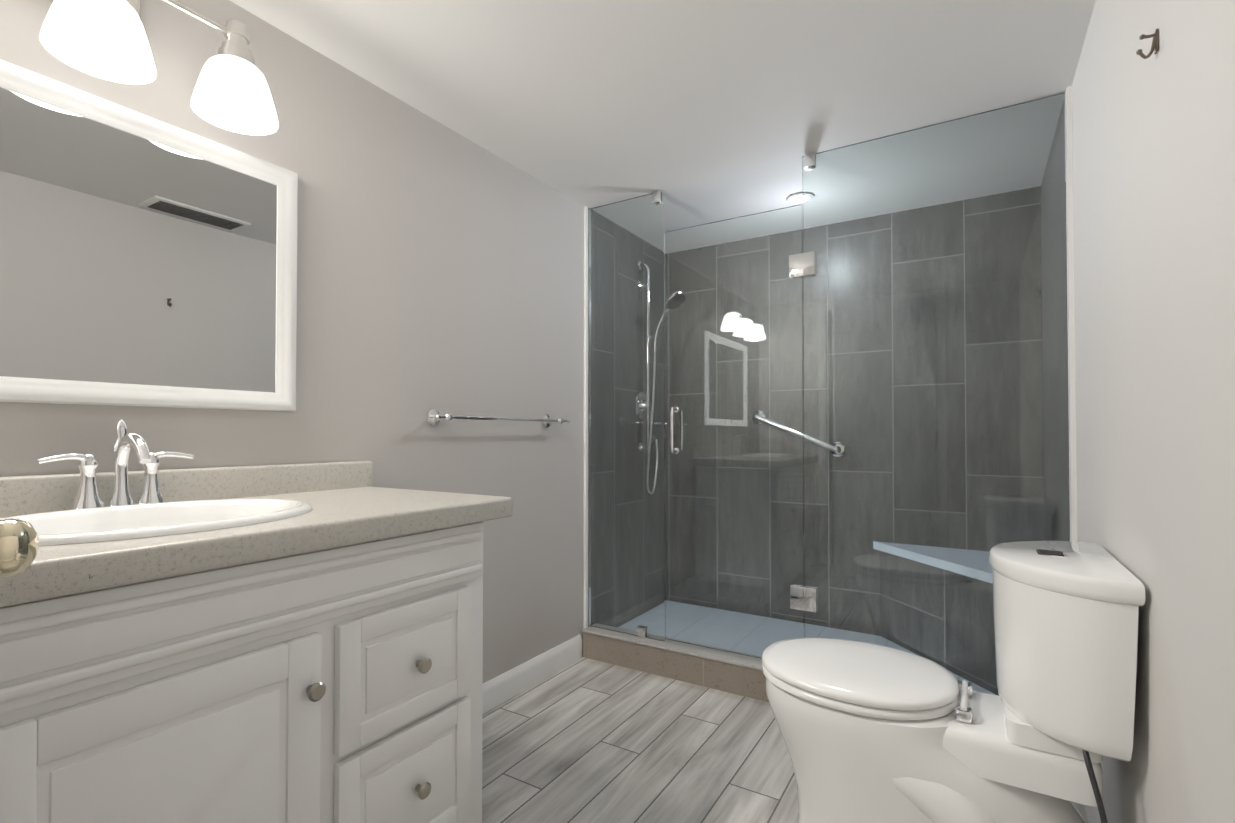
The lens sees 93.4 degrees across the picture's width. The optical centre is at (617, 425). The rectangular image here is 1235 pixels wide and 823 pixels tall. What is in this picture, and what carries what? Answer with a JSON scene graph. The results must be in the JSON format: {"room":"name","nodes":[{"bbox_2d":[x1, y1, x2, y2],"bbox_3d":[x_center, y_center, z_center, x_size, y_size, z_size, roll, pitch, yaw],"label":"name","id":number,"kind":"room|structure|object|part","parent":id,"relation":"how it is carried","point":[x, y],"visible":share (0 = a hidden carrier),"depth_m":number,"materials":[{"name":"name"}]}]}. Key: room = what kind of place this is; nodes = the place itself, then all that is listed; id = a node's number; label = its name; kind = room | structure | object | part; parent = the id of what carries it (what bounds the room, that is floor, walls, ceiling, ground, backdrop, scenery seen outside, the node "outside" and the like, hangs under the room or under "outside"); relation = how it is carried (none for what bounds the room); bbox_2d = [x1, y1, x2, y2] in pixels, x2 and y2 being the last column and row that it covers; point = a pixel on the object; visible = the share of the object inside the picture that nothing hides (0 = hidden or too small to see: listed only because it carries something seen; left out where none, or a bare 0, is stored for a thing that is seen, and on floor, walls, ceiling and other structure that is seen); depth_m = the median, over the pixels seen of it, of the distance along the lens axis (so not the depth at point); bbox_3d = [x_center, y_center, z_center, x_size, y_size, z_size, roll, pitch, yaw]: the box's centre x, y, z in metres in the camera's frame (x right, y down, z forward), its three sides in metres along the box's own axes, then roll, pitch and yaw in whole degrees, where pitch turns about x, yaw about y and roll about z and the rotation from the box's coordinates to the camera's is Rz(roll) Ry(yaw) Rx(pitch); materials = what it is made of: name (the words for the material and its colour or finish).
{"room":"bathroom","nodes":[
{"label":"bathroom","id":0,"kind":"room"},
{"bbox_2d":[0,0,583,682],"bbox_3d":[-0.650,0.038,2.064,0.100,2.190,3.650,-1,-1,32],"label":"wall","id":1,"kind":"structure","parent":0,"point":[440,266],"depth_m":1.89,"materials":[{"name":"grey paint"}]},
{"bbox_2d":[40,0,156,84],"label":"sconce","id":2,"kind":"object","parent":1,"relation":"attached to","point":[105,39],"depth_m":1.14,"materials":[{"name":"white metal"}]},
{"bbox_2d":[0,59,297,410],"bbox_3d":[-1.089,-0.367,1.231,0.026,0.647,0.822,-1,-1,32],"label":"mirror","id":3,"kind":"object","parent":1,"relation":"attached to","point":[147,261],"visible":0.98,"depth_m":1.28,"materials":[{"name":"white mirror"}]},
{"bbox_2d":[0,461,372,517],"bbox_3d":[-1.010,0.139,1.353,0.022,0.077,0.985,-1,-1,32],"label":"backsplash","id":4,"kind":"structure","parent":1,"relation":"attached to","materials":[{"name":"beige stone"}]},
{"bbox_2d":[162,0,278,135],"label":"sconce","id":5,"kind":"object","parent":1,"relation":"attached to","point":[230,93],"depth_m":1.33,"materials":[{"name":"white glass"}]},
{"bbox_2d":[427,409,569,427],"bbox_3d":[-0.430,-0.024,2.246,0.084,0.060,0.738,-1,-1,32],"label":"towel rail","id":6,"kind":"object","parent":1,"relation":"attached to","point":[435,417],"visible":1,"depth_m":2.09,"materials":[{"name":"silver metal"}]},
{"bbox_2d":[482,635,581,713],"bbox_3d":[-0.838,1.014,1.635,0.014,0.105,2.548,-1,-1,32],"label":"baseboard","id":7,"kind":"structure","parent":1,"relation":"attached to","point":[504,687],"depth_m":2.40,"materials":[{"name":"white wood"}]},
{"bbox_2d":[584,206,667,628],"bbox_3d":[0.073,0.023,3.134,0.013,2.130,0.870,-1,-1,32],"label":"shower wall tile","id":8,"kind":"structure","parent":1,"relation":"attached to","point":[642,527],"depth_m":3.05,"materials":[{"name":"grey tile"}]},
{"bbox_2d":[635,261,686,493],"bbox_3d":[0.262,-0.267,3.164,0.287,1.286,0.247,-1,-1,32],"label":"shower column","id":9,"kind":"structure","parent":8,"relation":"attached to","point":[679,296],"depth_m":3.17,"materials":[{"name":"silver metal"}]},
{"bbox_2d":[230,0,1095,253],"bbox_3d":[0.181,-1.114,1.570,2.050,0.100,3.650,-1,-1,32],"label":"ceiling","id":10,"kind":"structure","parent":0,"point":[698,112],"depth_m":1.84,"materials":[{"name":"paint"}]},
{"bbox_2d":[787,193,813,203],"bbox_3d":[0.840,-1.044,2.672,0.120,0.008,0.120,-1,-1,32],"label":"recessed light","id":11,"kind":"object","parent":10,"relation":"in","point":[795,199],"visible":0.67,"depth_m":2.67,"materials":[{"name":"white"}]},
{"bbox_2d":[482,655,1087,822],"bbox_3d":[0.181,1.096,1.538,1.850,0.060,3.450,-1,-1,32],"label":"floor","id":12,"kind":"structure","parent":0,"point":[584,740],"depth_m":1.90,"materials":[{"name":"grey wood"}]},
{"bbox_2d":[0,420,512,822],"bbox_3d":[-0.764,0.524,1.197,0.597,1.073,0.985,-1,-1,32],"label":"bathroom vanity","id":13,"kind":"object","parent":12,"relation":"on","point":[292,643],"visible":1,"depth_m":1.01,"materials":[{"name":"white wood"}]},
{"bbox_2d":[0,487,512,606],"bbox_3d":[-0.768,0.201,1.204,0.588,0.050,0.985,-1,-1,32],"label":"countertop","id":14,"kind":"structure","parent":13,"relation":"on","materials":[{"name":"beige stone"}]},
{"bbox_2d":[36,420,193,509],"bbox_3d":[-0.982,0.081,1.175,0.152,0.188,0.256,-1,-1,32],"label":"faucet","id":15,"kind":"object","parent":14,"relation":"on","point":[151,497],"depth_m":1.19,"materials":[{"name":"silver metal"}]},
{"bbox_2d":[0,499,312,545],"bbox_3d":[-0.847,0.237,1.061,0.419,0.154,0.548,-1,-1,32],"label":"sink","id":16,"kind":"object","parent":14,"relation":"in","point":[89,522],"depth_m":1.13,"materials":[{"name":"white ceramic"}]},
{"bbox_2d":[582,623,768,702],"bbox_3d":[0.642,1.011,2.291,1.826,0.130,0.117,-1,-1,32],"label":"curb","id":17,"kind":"object","parent":12,"relation":"on","point":[732,673],"visible":0.33,"depth_m":2.48,"materials":[{"name":"tile"}]},
{"bbox_2d":[588,91,1070,694],"bbox_3d":[0.644,-0.053,2.309,1.825,1.998,0.120,-1,-1,32],"label":"shower enclosure","id":18,"kind":"object","parent":17,"relation":"on","point":[804,593],"visible":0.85,"depth_m":2.23,"materials":[{"name":"clear glass"}]},
{"bbox_2d":[618,600,995,694],"bbox_3d":[0.873,1.057,2.667,1.826,0.050,0.778,-1,-1,32],"label":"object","id":19,"kind":"structure","parent":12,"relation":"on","point":[741,632],"depth_m":2.96,"materials":[{"name":"tile"}]},
{"bbox_2d":[873,541,997,694],"bbox_3d":[1.379,0.797,2.408,0.688,0.462,0.698,-1,-1,32],"label":"shower bench","id":20,"kind":"object","parent":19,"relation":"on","point":[911,599],"depth_m":2.50,"materials":[{"name":"tile"}]},
{"bbox_2d":[762,541,1144,822],"bbox_3d":[0.728,0.673,1.405,0.769,0.781,0.501,-1,-1,32],"label":"toilet","id":21,"kind":"object","parent":12,"relation":"on","point":[872,733],"visible":1,"depth_m":1.25,"materials":[{"name":"white ceramic"}]},
{"bbox_3d":[0.623,0.637,1.497,0.494,0.054,0.386,-1,-1,32],"label":"seat","id":22,"kind":"part","parent":21,"relation":"part of","materials":[{"name":"white plastic"}]},
{"bbox_3d":[0.962,0.454,1.291,0.231,0.345,0.456,-1,-1,32],"label":"tank","id":23,"kind":"part","parent":21,"relation":"part of","materials":[{"name":"white ceramic"}]},
{"bbox_2d":[1072,0,1234,822],"bbox_3d":[1.012,0.023,1.044,0.100,2.190,3.650,-1,-1,32],"label":"wall","id":24,"kind":"structure","parent":0,"point":[1154,204],"depth_m":0.96,"materials":[{"name":"paint"}]},
{"bbox_2d":[1041,85,1076,541],"bbox_3d":[1.638,0.010,2.173,0.013,2.130,0.870,-1,-1,32],"label":"shower wall tile","id":25,"kind":"structure","parent":24,"relation":"attached to","point":[1053,280],"depth_m":2.04,"materials":[{"name":"grey tile"}]},
{"bbox_2d":[1083,805,1100,822],"bbox_3d":[0.727,1.001,0.675,0.014,0.105,2.548,-1,-1,32],"label":"baseboard","id":26,"kind":"structure","parent":24,"relation":"attached to","point":[1092,814],"depth_m":1.51,"materials":[{"name":"white"}]},
{"bbox_2d":[1136,29,1157,58],"bbox_3d":[0.891,-0.639,0.981,0.027,0.042,0.014,-1,-1,32],"label":"hook","id":27,"kind":"object","parent":24,"relation":"attached to","point":[1154,47],"visible":0.96,"depth_m":0.98,"materials":[{"name":"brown metal"}]},
{"bbox_3d":[1.109,0.052,3.066,1.850,2.190,0.100,-1,-1,32],"label":"wall","id":28,"kind":"structure","parent":0,"visible":0},
{"bbox_2d":[667,186,1043,635],"bbox_3d":[1.080,0.022,3.019,1.826,2.130,0.012,-1,-1,32],"label":"shower wall tile","id":29,"kind":"structure","parent":28,"relation":"attached to","point":[896,408],"depth_m":2.94,"materials":[{"name":"grey tile"}]},
{"bbox_2d":[752,411,845,456],"bbox_3d":[0.936,0.037,3.061,0.486,0.245,0.066,-1,-1,32],"label":"grab bar","id":30,"kind":"object","parent":29,"relation":"attached to","point":[766,421],"depth_m":3.02,"materials":[{"name":"silver metal"}]},
{"bbox_3d":[-0.520,0.020,0.237,0.644,2.030,0.459,-1,-1,32],"label":"door leaf","id":31,"kind":"structure","parent":0,"visible":0},
{"bbox_2d":[0,518,38,576],"bbox_3d":[-0.648,0.116,0.527,0.134,0.066,0.165,-1,-1,32],"label":"door knob","id":32,"kind":"object","parent":31,"relation":"attached to","point":[19,542],"depth_m":0.55,"materials":[{"name":"gold metal"}]}
]}

